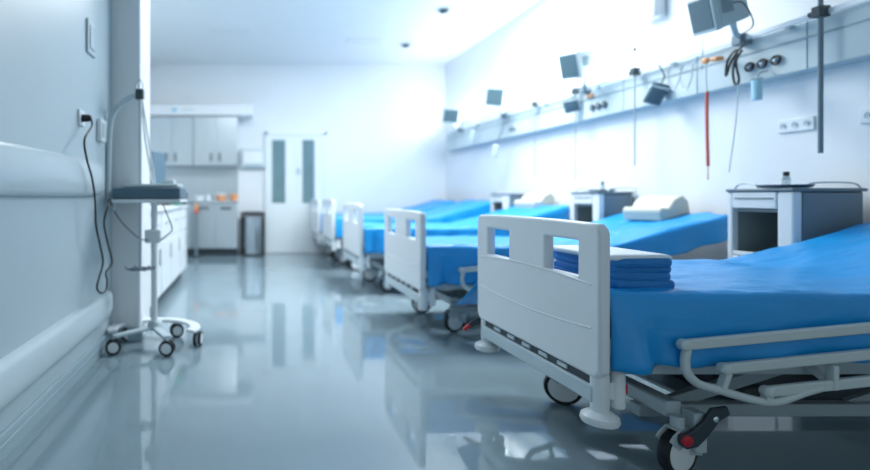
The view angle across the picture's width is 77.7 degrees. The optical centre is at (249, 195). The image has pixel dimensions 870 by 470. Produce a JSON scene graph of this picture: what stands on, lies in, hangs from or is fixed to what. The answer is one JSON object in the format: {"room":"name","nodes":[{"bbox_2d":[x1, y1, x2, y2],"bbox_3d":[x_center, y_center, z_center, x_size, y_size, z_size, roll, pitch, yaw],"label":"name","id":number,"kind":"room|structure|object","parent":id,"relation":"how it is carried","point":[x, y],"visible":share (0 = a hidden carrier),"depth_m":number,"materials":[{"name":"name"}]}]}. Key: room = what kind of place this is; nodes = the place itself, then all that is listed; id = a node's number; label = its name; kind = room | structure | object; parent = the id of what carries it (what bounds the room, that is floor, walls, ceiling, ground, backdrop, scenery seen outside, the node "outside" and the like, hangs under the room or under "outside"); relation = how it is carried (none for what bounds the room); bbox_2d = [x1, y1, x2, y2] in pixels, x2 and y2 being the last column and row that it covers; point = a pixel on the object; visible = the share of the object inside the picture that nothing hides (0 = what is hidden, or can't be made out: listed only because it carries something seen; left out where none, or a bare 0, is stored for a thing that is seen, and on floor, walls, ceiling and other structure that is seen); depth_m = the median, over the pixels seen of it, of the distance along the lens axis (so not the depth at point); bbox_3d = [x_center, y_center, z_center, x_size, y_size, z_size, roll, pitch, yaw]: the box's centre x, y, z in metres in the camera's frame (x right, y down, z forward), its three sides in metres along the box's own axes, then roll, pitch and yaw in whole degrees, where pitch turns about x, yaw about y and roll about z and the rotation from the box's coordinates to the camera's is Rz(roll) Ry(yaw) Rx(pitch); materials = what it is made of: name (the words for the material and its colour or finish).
{"room":"hospital room","nodes":[
{"label":"hospital room","id":0,"kind":"room"},
{"bbox_2d":[0,0,111,432],"bbox_3d":[-1.060,-0.670,0.955,0.180,3.380,5.110,0,0,0],"label":"wall","id":1,"kind":"structure","parent":0,"point":[51,259],"depth_m":2.44,"materials":[{"name":"paint"}]},
{"bbox_2d":[0,140,104,195],"bbox_3d":[-0.943,-0.107,0.850,0.055,0.215,4.900,0,0,0],"label":"rail","id":2,"kind":"object","parent":1,"relation":"attached to","point":[24,170],"visible":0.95,"depth_m":2.23,"materials":[{"name":"plastic"}]},
{"bbox_2d":[0,291,112,411],"bbox_3d":[-0.945,0.728,0.950,0.050,0.185,5.100,0,0,0],"label":"rail","id":3,"kind":"object","parent":1,"relation":"attached to","point":[22,367],"visible":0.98,"depth_m":2.29,"materials":[{"name":"plastic"}]},
{"bbox_2d":[0,332,112,462],"bbox_3d":[-0.961,0.970,0.955,0.018,0.100,5.109,0,0,0],"label":"baseboard","id":4,"kind":"structure","parent":1,"relation":"attached to","point":[17,430],"depth_m":2.35,"materials":[{"name":"grey plastic"}]},
{"bbox_2d":[78,109,91,126],"bbox_3d":[-0.939,-0.445,2.860,0.062,0.090,0.090,0,0,0],"label":"wall socket","id":5,"kind":"object","parent":1,"relation":"attached to","point":[82,118],"visible":1,"depth_m":2.84,"materials":[{"name":"white plastic"}]},
{"bbox_2d":[83,118,112,293],"bbox_3d":[-0.891,0.071,2.992,0.064,1.036,0.662,0,0,-3],"label":"cable","id":6,"kind":"object","parent":5,"relation":"hanging from","point":[91,126],"visible":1,"depth_m":2.91,"materials":[{"name":"black rubber"}]},
{"bbox_2d":[86,18,95,57],"bbox_3d":[-0.960,-0.955,3.030,0.020,0.200,0.150,0,0,0],"label":"light switch","id":7,"kind":"object","parent":1,"relation":"attached to","point":[90,27],"visible":1,"depth_m":3.00,"materials":[{"name":"grey plastic"}]},
{"bbox_2d":[97,119,106,142],"bbox_3d":[-0.952,-0.420,3.220,0.036,0.140,0.120,0,0,0],"label":"wall switch","id":8,"kind":"object","parent":1,"relation":"attached to","point":[101,124],"visible":1,"depth_m":3.17,"materials":[{"name":"white plastic"}]},
{"bbox_2d":[112,0,149,336],"bbox_3d":[-0.960,-0.670,3.685,0.380,3.380,0.350,0,0,0],"label":"wall pillar","id":9,"kind":"structure","parent":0,"point":[130,18],"depth_m":3.51,"materials":[{"name":"paint"}]},
{"bbox_2d":[113,327,141,341],"bbox_3d":[-0.862,0.970,3.502,0.216,0.100,0.016,0,0,0],"label":"baseboard","id":10,"kind":"structure","parent":9,"relation":"attached to","point":[137,337],"depth_m":3.49,"materials":[{"name":"grey"}]},
{"bbox_2d":[150,64,445,252],"bbox_3d":[0.650,-0.670,9.025,5.700,3.380,0.150,0,0,0],"label":"wall","id":11,"kind":"structure","parent":0,"point":[384,127],"depth_m":8.95,"materials":[{"name":"paint"}]},
{"bbox_2d":[150,116,194,166],"bbox_3d":[-1.357,-0.945,8.761,0.755,0.850,0.378,0,0,0],"label":"upper cabinet","id":12,"kind":"object","parent":11,"relation":"attached to","point":[172,136],"visible":0.77,"depth_m":8.59,"materials":[{"name":"metal"}]},
{"bbox_2d":[150,105,251,118],"bbox_3d":[-0.975,-1.470,8.740,2.030,0.180,0.420,0,0,0],"label":"soffit","id":13,"kind":"structure","parent":11,"relation":"attached to","point":[241,111],"depth_m":8.53,"materials":[{"name":"paint"}]},
{"bbox_2d":[172,108,193,111],"bbox_3d":[-1.140,-1.470,8.527,0.380,0.060,0.002,0,0,0],"label":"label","id":14,"kind":"object","parent":13,"relation":"attached to","point":[173,109],"visible":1,"depth_m":8.53,"materials":[{"name":"paper"}]},
{"bbox_2d":[166,167,237,200],"bbox_3d":[-0.975,-0.217,8.941,1.520,0.602,0.011,0,0,0],"label":"backsplash","id":15,"kind":"structure","parent":11,"relation":"attached to","point":[197,181],"depth_m":8.94,"materials":[{"name":"metal"}]},
{"bbox_2d":[193,116,237,166],"bbox_3d":[-0.595,-0.945,8.761,0.760,0.850,0.378,0,0,0],"label":"upper cabinet","id":16,"kind":"object","parent":11,"relation":"attached to","point":[215,138],"visible":1,"depth_m":8.59,"materials":[{"name":"metal"}]},
{"bbox_2d":[241,149,264,167],"bbox_3d":[0.055,-0.665,8.887,0.420,0.330,0.125,0,0,0],"label":"dispenser","id":17,"kind":"object","parent":11,"relation":"attached to","point":[250,158],"visible":1,"depth_m":8.83,"materials":[{"name":"plastic"}]},
{"bbox_2d":[265,132,326,252],"bbox_3d":[0.820,-0.060,8.924,1.100,2.160,0.052,0,0,0],"label":"door","id":18,"kind":"structure","parent":11,"relation":"in","point":[295,162],"depth_m":8.91,"materials":[{"name":"laminate"}]},
{"bbox_2d":[150,0,539,63],"bbox_3d":[0.725,-2.410,3.750,5.850,0.100,10.700,0,0,0],"label":"ceiling","id":19,"kind":"structure","parent":0,"point":[280,31],"depth_m":7.13,"materials":[{"name":"paint"}]},
{"bbox_2d":[345,39,384,43],"bbox_3d":[1.751,-2.351,7.613,0.560,0.018,0.200,0,0,0],"label":"ceiling light","id":20,"kind":"object","parent":19,"relation":"in","point":[349,41],"visible":1,"depth_m":7.58,"materials":[{"name":"paint"}]},
{"bbox_2d":[400,42,411,47],"bbox_3d":[2.420,-2.335,7.760,0.190,0.050,0.190,0,0,0],"label":"ceiling fitting","id":21,"kind":"object","parent":19,"relation":"attached to","point":[404,44],"visible":1,"depth_m":7.71,"materials":[{"name":"grey metal"}]},
{"bbox_2d":[436,6,451,13],"bbox_3d":[2.450,-2.335,6.310,0.190,0.050,0.190,0,0,0],"label":"ceiling fitting","id":22,"kind":"object","parent":19,"relation":"attached to","point":[445,9],"visible":1,"depth_m":6.27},
{"bbox_2d":[0,253,869,469],"bbox_3d":[0.725,1.070,3.750,5.850,0.100,10.700,0,0,0],"label":"floor","id":23,"kind":"structure","parent":0,"point":[303,361],"depth_m":2.46,"materials":[{"name":"tile"}]},
{"bbox_2d":[105,80,202,356],"bbox_3d":[-0.648,0.119,3.420,0.648,1.802,0.510,0,0,0],"label":"trolley","id":24,"kind":"object","parent":23,"relation":"on","point":[168,192],"visible":0.98,"depth_m":3.36,"materials":[{"name":"white metal"}]},
{"bbox_2d":[112,179,185,198],"bbox_3d":[-0.677,-0.045,3.415,0.445,0.130,0.330,0,0,0],"label":"tray","id":25,"kind":"object","parent":24,"relation":"on","point":[168,190],"depth_m":3.25,"materials":[{"name":"plastic"}]},
{"bbox_2d":[111,199,186,202],"bbox_3d":[-0.675,0.034,3.420,0.450,0.023,0.360,0,0,0],"label":"shelf","id":26,"kind":"object","parent":24,"relation":"attached to","point":[113,200],"depth_m":3.24,"materials":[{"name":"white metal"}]},
{"bbox_2d":[150,205,187,310],"bbox_3d":[-1.390,0.560,5.180,1.200,0.920,2.480,0,0,0],"label":"base cabinet","id":27,"kind":"object","parent":23,"relation":"on","point":[172,251],"depth_m":5.08,"materials":[{"name":"paint"}]},
{"bbox_2d":[150,151,165,204],"bbox_3d":[-1.030,-0.195,5.600,0.120,0.590,0.300,0,0,18],"label":"monitor","id":28,"kind":"object","parent":27,"relation":"on","point":[158,158],"visible":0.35,"depth_m":5.59,"materials":[{"name":"grey plastic"}]},
{"bbox_2d":[150,205,187,213],"bbox_3d":[-1.390,0.120,5.180,1.200,0.040,2.480,0,0,0],"label":"countertop","id":29,"kind":"structure","parent":27,"relation":"on","point":[160,208],"depth_m":4.94,"materials":[{"name":"white ceramic"}]},
{"bbox_2d":[181,192,187,204],"bbox_3d":[-0.764,0.025,5.700,0.110,0.150,0.110,0,0,0],"label":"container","id":30,"kind":"object","parent":27,"relation":"on","point":[184,203],"visible":0.36,"depth_m":5.67,"materials":[{"name":"plastic"}]},
{"bbox_2d":[150,203,192,255],"bbox_3d":[-1.357,0.573,8.677,0.755,0.895,0.540,0,0,0],"label":"base cabinet","id":31,"kind":"object","parent":23,"relation":"on","point":[189,208],"visible":0.2,"depth_m":8.43,"materials":[{"name":"metal"}]},
{"bbox_2d":[188,201,238,202],"bbox_3d":[-0.975,0.104,8.678,1.540,0.038,0.537,0,0,0],"label":"countertop","id":32,"kind":"structure","parent":31,"relation":"on","point":[188,201],"depth_m":8.41,"materials":[{"name":"metal"}]},
{"bbox_2d":[194,196,203,200],"bbox_3d":[-0.882,0.040,8.650,0.187,0.090,0.185,0,0,0],"label":"tub","id":33,"kind":"object","parent":32,"relation":"on","point":[196,198],"visible":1,"depth_m":8.58,"materials":[{"name":"white plastic"}]},
{"bbox_2d":[205,195,210,200],"bbox_3d":[-0.727,0.035,8.650,0.104,0.100,0.103,0,0,0],"label":"tub","id":34,"kind":"object","parent":32,"relation":"on","point":[207,197],"visible":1,"depth_m":8.61,"materials":[{"name":"white plastic"}]},
{"bbox_2d":[215,193,226,200],"bbox_3d":[-0.502,0.020,8.650,0.198,0.130,0.196,0,0,0],"label":"tub","id":35,"kind":"object","parent":32,"relation":"on","point":[220,196],"visible":1,"depth_m":8.57,"materials":[{"name":"orange plastic"}]},
{"bbox_2d":[230,194,237,200],"bbox_3d":[-0.277,0.025,8.650,0.156,0.120,0.154,0,0,0],"label":"tub","id":36,"kind":"object","parent":32,"relation":"on","point":[233,197],"visible":1,"depth_m":8.59,"materials":[{"name":"orange plastic"}]},
{"bbox_2d":[190,203,201,257],"bbox_3d":[-0.890,0.565,8.270,0.200,0.910,0.200,0,0,0],"label":"stand","id":37,"kind":"object","parent":23,"relation":"on","point":[196,211],"visible":1,"depth_m":8.26,"materials":[{"name":"white metal"}]},
{"bbox_2d":[192,203,237,255],"bbox_3d":[-0.595,0.573,8.677,0.760,0.895,0.540,0,0,0],"label":"base cabinet","id":38,"kind":"object","parent":23,"relation":"on","point":[217,222],"visible":0.98,"depth_m":8.43,"materials":[{"name":"metal"}]},
{"bbox_2d":[240,211,264,255],"bbox_3d":[0.045,0.644,8.620,0.414,0.752,0.340,0,0,0],"label":"waste bin","id":39,"kind":"object","parent":23,"relation":"on","point":[252,223],"visible":1,"depth_m":8.49,"materials":[{"name":"metal"}]},
{"bbox_2d":[311,199,342,258],"bbox_3d":[2.163,0.536,8.400,2.174,0.967,1.033,0,0,0],"label":"hospital bed","id":40,"kind":"object","parent":23,"relation":"on","point":[316,233],"visible":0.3,"depth_m":8.15,"materials":[{"name":"white plastic"}]},
{"bbox_2d":[321,200,455,232],"bbox_3d":[2.196,0.319,8.401,2.140,0.520,1.040,0,0,0],"label":"sheet","id":41,"kind":"object","parent":40,"relation":"on","point":[432,204],"visible":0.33,"depth_m":8.20,"materials":[{"name":"blue fabric"}]},
{"bbox_2d":[322,199,383,269],"bbox_3d":[2.193,0.531,7.220,2.174,0.977,1.033,0,0,0],"label":"hospital bed","id":42,"kind":"object","parent":23,"relation":"on","point":[328,205],"visible":0.27,"depth_m":6.97,"materials":[{"name":"white plastic"}]},
{"bbox_2d":[335,199,490,237],"bbox_3d":[2.226,0.307,7.224,2.140,0.515,1.039,0,0,0],"label":"sheet","id":43,"kind":"object","parent":42,"relation":"on","point":[465,209],"visible":0.47,"depth_m":6.76,"materials":[{"name":"blue fabric"}]},
{"bbox_2d":[343,203,427,290],"bbox_3d":[2.218,0.549,5.650,2.174,0.942,1.033,0,0,0],"label":"hospital bed","id":44,"kind":"object","parent":23,"relation":"on","point":[353,231],"visible":0.23,"depth_m":5.49,"materials":[{"name":"white plastic"}]},
{"bbox_2d":[363,204,569,253],"bbox_3d":[2.251,0.344,5.648,2.142,0.518,1.033,0,0,0],"label":"sheet","id":45,"kind":"object","parent":44,"relation":"on","point":[373,232],"visible":0.51,"depth_m":5.20,"materials":[{"name":"blue fabric"}]},
{"bbox_2d":[514,192,554,208],"bbox_3d":[3.285,0.055,5.779,0.302,0.198,0.306,0,0,-14],"label":"cushion","id":46,"kind":"object","parent":45,"relation":"on","point":[533,200],"visible":0.91,"depth_m":5.67,"materials":[{"name":"white fabric"}]},
{"bbox_2d":[384,209,555,331],"bbox_3d":[2.278,0.564,3.975,2.174,0.912,1.033,0,0,0],"label":"hospital bed","id":47,"kind":"object","parent":23,"relation":"on","point":[405,257],"visible":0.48,"depth_m":3.76,"materials":[{"name":"white plastic"}]},
{"bbox_2d":[411,212,727,285],"bbox_3d":[2.310,0.376,3.971,2.143,0.525,1.051,0,0,0],"label":"sheet","id":48,"kind":"object","parent":47,"relation":"on","point":[681,234],"visible":0.43,"depth_m":3.52,"materials":[{"name":"blue fabric"}]},
{"bbox_2d":[623,195,689,220],"bbox_3d":[3.225,0.095,3.979,0.302,0.198,0.306,0,0,-14],"label":"cushion","id":49,"kind":"object","parent":48,"relation":"on","point":[647,207],"visible":1,"depth_m":3.89,"materials":[{"name":"white fabric"}]},
{"bbox_2d":[490,191,532,211],"bbox_3d":[3.348,0.476,6.370,0.411,1.086,0.396,0,0,0],"label":"bedside cabinet","id":50,"kind":"object","parent":23,"relation":"on","point":[499,201],"visible":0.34,"depth_m":6.23,"materials":[{"name":"white wood"}]},
{"bbox_2d":[571,188,635,221],"bbox_3d":[3.348,0.471,4.720,0.411,1.096,0.396,0,0,0],"label":"base cabinet","id":51,"kind":"object","parent":23,"relation":"on","point":[586,206],"visible":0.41,"depth_m":4.54,"materials":[{"name":"white wood"}]},
{"bbox_2d":[588,189,616,191],"bbox_3d":[3.290,-0.051,4.680,0.202,0.018,0.268,0,0,0],"label":"tray","id":52,"kind":"object","parent":51,"relation":"on","point":[597,190],"visible":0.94,"depth_m":4.60,"materials":[{"name":"grey metal"}]},
{"bbox_2d":[600,181,604,188],"bbox_3d":[3.300,-0.093,4.680,0.038,0.086,0.038,0,0,0],"label":"bottle","id":53,"kind":"object","parent":52,"relation":"on","point":[602,186],"visible":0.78,"depth_m":4.67,"materials":[{"name":"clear plastic"}]},
{"bbox_2d":[463,215,869,469],"bbox_3d":[2.280,0.556,2.232,2.239,0.927,1.033,0,0,0],"label":"hospital bed","id":54,"kind":"object","parent":23,"relation":"on","point":[557,322],"visible":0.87,"depth_m":1.93,"materials":[{"name":"white plastic"}]},
{"bbox_2d":[456,222,869,374],"bbox_3d":[2.301,0.361,2.314,2.277,0.517,1.229,0,0,0],"label":"sheet","id":55,"kind":"object","parent":54,"relation":"on","point":[824,280],"visible":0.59,"depth_m":1.77,"materials":[{"name":"blue fabric"}]},
{"bbox_2d":[553,245,674,287],"bbox_3d":[1.459,0.283,2.045,0.266,0.132,0.399,0,0,0],"label":"linens","id":56,"kind":"object","parent":55,"relation":"on","point":[629,268],"visible":0.58,"depth_m":1.86,"materials":[{"name":"blue fabric"}]},
{"bbox_2d":[726,181,867,257],"bbox_3d":[3.221,0.469,2.970,0.438,1.101,0.396,0,0,0],"label":"base cabinet","id":57,"kind":"object","parent":23,"relation":"on","point":[759,219],"visible":0.4,"depth_m":2.81,"materials":[{"name":"white wood"}]},
{"bbox_2d":[756,184,815,187],"bbox_3d":[3.100,-0.056,2.900,0.202,0.018,0.268,0,0,0],"label":"tray","id":58,"kind":"object","parent":57,"relation":"on","point":[784,185],"visible":0.98,"depth_m":2.82,"materials":[{"name":"grey metal"}]},
{"bbox_2d":[781,172,790,184],"bbox_3d":[3.110,-0.098,2.900,0.038,0.086,0.038,0,0,0],"label":"bottle","id":59,"kind":"object","parent":58,"relation":"on","point":[786,179],"visible":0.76,"depth_m":2.89,"materials":[{"name":"clear plastic"}]},
{"bbox_2d":[446,0,869,259],"bbox_3d":[3.575,-0.670,3.750,0.150,3.380,10.700,0,0,0],"label":"wall","id":60,"kind":"structure","parent":0,"point":[520,56],"depth_m":4.41,"materials":[{"name":"paint"}]},
{"bbox_2d":[638,0,664,22],"bbox_3d":[3.448,-1.635,4.300,0.104,0.240,0.200,0,0,0],"label":"wall box","id":61,"kind":"object","parent":60,"relation":"attached to","point":[648,10],"visible":1,"depth_m":4.26,"materials":[{"name":"paint"}]},
{"bbox_2d":[444,0,869,150],"bbox_3d":[3.428,-0.931,4.925,0.145,0.322,7.450,0,0,0],"label":"service trunking","id":62,"kind":"object","parent":60,"relation":"attached to","point":[846,31],"visible":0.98,"depth_m":3.69,"materials":[{"name":"metal"}]},
{"bbox_2d":[442,108,462,131],"bbox_3d":[3.213,-1.200,7.902,0.294,0.341,0.418,0,0,30],"label":"patient monitor","id":63,"kind":"object","parent":62,"relation":"attached to","point":[450,115],"visible":1,"depth_m":7.75,"materials":[{"name":"white plastic"}]},
{"bbox_2d":[468,124,478,141],"bbox_3d":[3.279,-0.935,7.341,0.137,0.284,0.094,0,0,28],"label":"holder","id":64,"kind":"object","parent":62,"relation":"hanging from","point":[472,132],"visible":1,"depth_m":7.32,"materials":[{"name":"white plastic"}]},
{"bbox_2d":[484,87,510,117],"bbox_3d":[3.259,-1.214,6.458,0.441,0.368,0.283,0,0,-36],"label":"patient monitor","id":65,"kind":"object","parent":62,"relation":"attached to","point":[495,96],"visible":0.99,"depth_m":6.34,"materials":[{"name":"white plastic"}]},
{"bbox_2d":[491,118,503,157],"bbox_3d":[3.265,-0.791,6.586,0.161,0.570,0.101,0,0,22],"label":"holder","id":66,"kind":"object","parent":62,"relation":"hanging from","point":[495,147],"visible":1,"depth_m":6.58,"materials":[{"name":"white plastic"}]},
{"bbox_2d":[509,125,515,130],"bbox_3d":[3.385,-0.875,6.457,0.030,0.068,0.153,0,0,0],"label":"outlets","id":67,"kind":"object","parent":62,"relation":"attached to","point":[511,128],"visible":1,"depth_m":6.43,"materials":[{"name":"white plastic"}]},
{"bbox_2d":[531,101,538,175],"bbox_3d":[3.340,-0.670,5.870,0.065,0.880,0.080,0,0,0],"label":"pole","id":68,"kind":"object","parent":62,"relation":"hanging from","point":[534,104],"visible":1,"depth_m":5.85,"materials":[{"name":"metal"}]},
{"bbox_2d":[562,94,579,113],"bbox_3d":[3.306,-0.965,5.150,0.155,0.225,0.092,0,0,30],"label":"monitor","id":69,"kind":"object","parent":62,"relation":"hanging from","point":[571,104],"visible":0.98,"depth_m":5.12,"materials":[{"name":"grey plastic"}]},
{"bbox_2d":[570,87,578,178],"bbox_3d":[3.340,-0.640,5.140,0.065,0.940,0.080,0,0,0],"label":"pole","id":70,"kind":"object","parent":62,"relation":"hanging from","point":[575,90],"visible":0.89,"depth_m":5.11,"materials":[{"name":"metal"}]},
{"bbox_2d":[558,48,603,93],"bbox_3d":[3.228,-1.230,4.877,0.359,0.399,0.356,0,0,0],"label":"patient monitor","id":71,"kind":"object","parent":62,"relation":"attached to","point":[578,64],"visible":1,"depth_m":4.76,"materials":[{"name":"white plastic"}]},
{"bbox_2d":[589,101,607,110],"bbox_3d":[3.385,-0.875,4.865,0.030,0.068,0.238,0,0,0],"label":"outlets","id":72,"kind":"object","parent":62,"relation":"attached to","point":[604,104],"visible":1,"depth_m":4.85,"materials":[{"name":"grey plastic"}]},
{"bbox_2d":[628,31,641,165],"bbox_3d":[3.332,-0.845,4.350,0.117,1.171,0.080,0,0,0],"label":"pole","id":73,"kind":"object","parent":62,"relation":"attached to","point":[634,71],"visible":1,"depth_m":4.32,"materials":[{"name":"metal"}]},
{"bbox_2d":[643,65,669,105],"bbox_3d":[3.329,-0.907,4.100,0.172,0.340,0.092,0,0,30],"label":"patient monitor","id":74,"kind":"object","parent":62,"relation":"hanging from","point":[656,92],"visible":1,"depth_m":4.07,"materials":[{"name":"grey plastic"}]},
{"bbox_2d":[667,62,683,89],"bbox_3d":[3.312,-0.931,3.890,0.008,0.213,0.152,0,0,0],"label":"coiled hose","id":75,"kind":"object","parent":62,"relation":"hanging from","point":[683,62],"visible":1,"depth_m":3.93,"materials":[{"name":"plastic"}]},
{"bbox_2d":[679,62,695,89],"bbox_3d":[3.312,-0.906,3.783,0.008,0.207,0.144,0,0,0],"label":"coiled hose","id":76,"kind":"object","parent":62,"relation":"hanging from","point":[695,62],"visible":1,"depth_m":3.79,"materials":[{"name":"plastic"}]},
{"bbox_2d":[701,56,723,63],"bbox_3d":[3.322,-0.978,3.590,0.080,0.044,0.102,0,0,0],"label":"suction regulator","id":77,"kind":"object","parent":62,"relation":"attached to","point":[717,58],"visible":1,"depth_m":3.58,"materials":[{"name":"orange plastic"}]},
{"bbox_2d":[705,60,709,91],"bbox_3d":[3.312,-0.867,3.602,0.008,0.228,0.067,0,0,0],"label":"cable","id":78,"kind":"object","parent":77,"relation":"hanging from","point":[709,60],"visible":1,"depth_m":3.63,"materials":[{"name":"plastic"}]},
{"bbox_2d":[705,92,709,165],"bbox_3d":[3.312,-0.485,3.620,0.020,0.537,0.028,0,0,0],"label":"tube","id":79,"kind":"object","parent":78,"relation":"hanging from","point":[706,93],"visible":1,"depth_m":3.62,"materials":[{"name":"plastic"}]},
{"bbox_2d":[686,0,753,46],"bbox_3d":[3.171,-1.185,3.277,0.506,0.310,0.322,0,0,-6],"label":"patient monitor","id":80,"kind":"object","parent":62,"relation":"attached to","point":[706,16],"visible":0.98,"depth_m":3.22,"materials":[{"name":"white plastic"}]},
{"bbox_2d":[724,43,744,85],"bbox_3d":[3.312,-0.888,3.417,0.014,0.272,0.139,0,0,0],"label":"hanging cable","id":81,"kind":"object","parent":80,"relation":"hanging from","point":[736,55],"visible":1,"depth_m":3.42,"materials":[{"name":"black rubber"}]},
{"bbox_2d":[728,84,738,171],"bbox_3d":[3.312,-0.470,3.425,0.007,0.608,0.071,0,0,0],"label":"cable","id":82,"kind":"object","parent":81,"relation":"hanging from","point":[737,84],"visible":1,"depth_m":3.41,"materials":[{"name":"rubber"}]},
{"bbox_2d":[750,70,768,100],"bbox_3d":[3.334,-0.723,3.266,0.107,0.195,0.062,0,0,0],"label":"cup","id":83,"kind":"object","parent":62,"relation":"attached to","point":[756,83],"visible":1,"depth_m":3.25,"materials":[{"name":"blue plastic"}]},
{"bbox_2d":[744,55,783,71],"bbox_3d":[3.385,-0.875,3.305,0.030,0.068,0.238,0,0,0],"label":"outlets","id":84,"kind":"object","parent":62,"relation":"attached to","point":[763,63],"visible":1,"depth_m":3.29,"materials":[{"name":"black plastic"}]},
{"bbox_2d":[807,0,830,152],"bbox_3d":[3.332,-0.875,2.940,0.117,1.251,0.080,0,0,0],"label":"pole","id":85,"kind":"object","parent":62,"relation":"attached to","point":[819,12],"visible":1,"depth_m":2.91,"materials":[{"name":"silver metal"}]},
{"bbox_2d":[778,116,814,133],"bbox_3d":[3.492,-0.454,3.191,0.016,0.085,0.210,0,0,0],"label":"wall socket","id":86,"kind":"object","parent":60,"relation":"attached to","point":[803,123],"visible":1,"depth_m":3.19,"materials":[{"name":"white plastic"}]},
{"bbox_2d":[860,108,869,123],"bbox_3d":[3.492,-0.455,2.820,0.016,0.085,0.085,0,0,0],"label":"wall socket","id":87,"kind":"object","parent":60,"relation":"attached to","point":[864,113],"visible":1,"depth_m":2.84,"materials":[{"name":"white plastic"}]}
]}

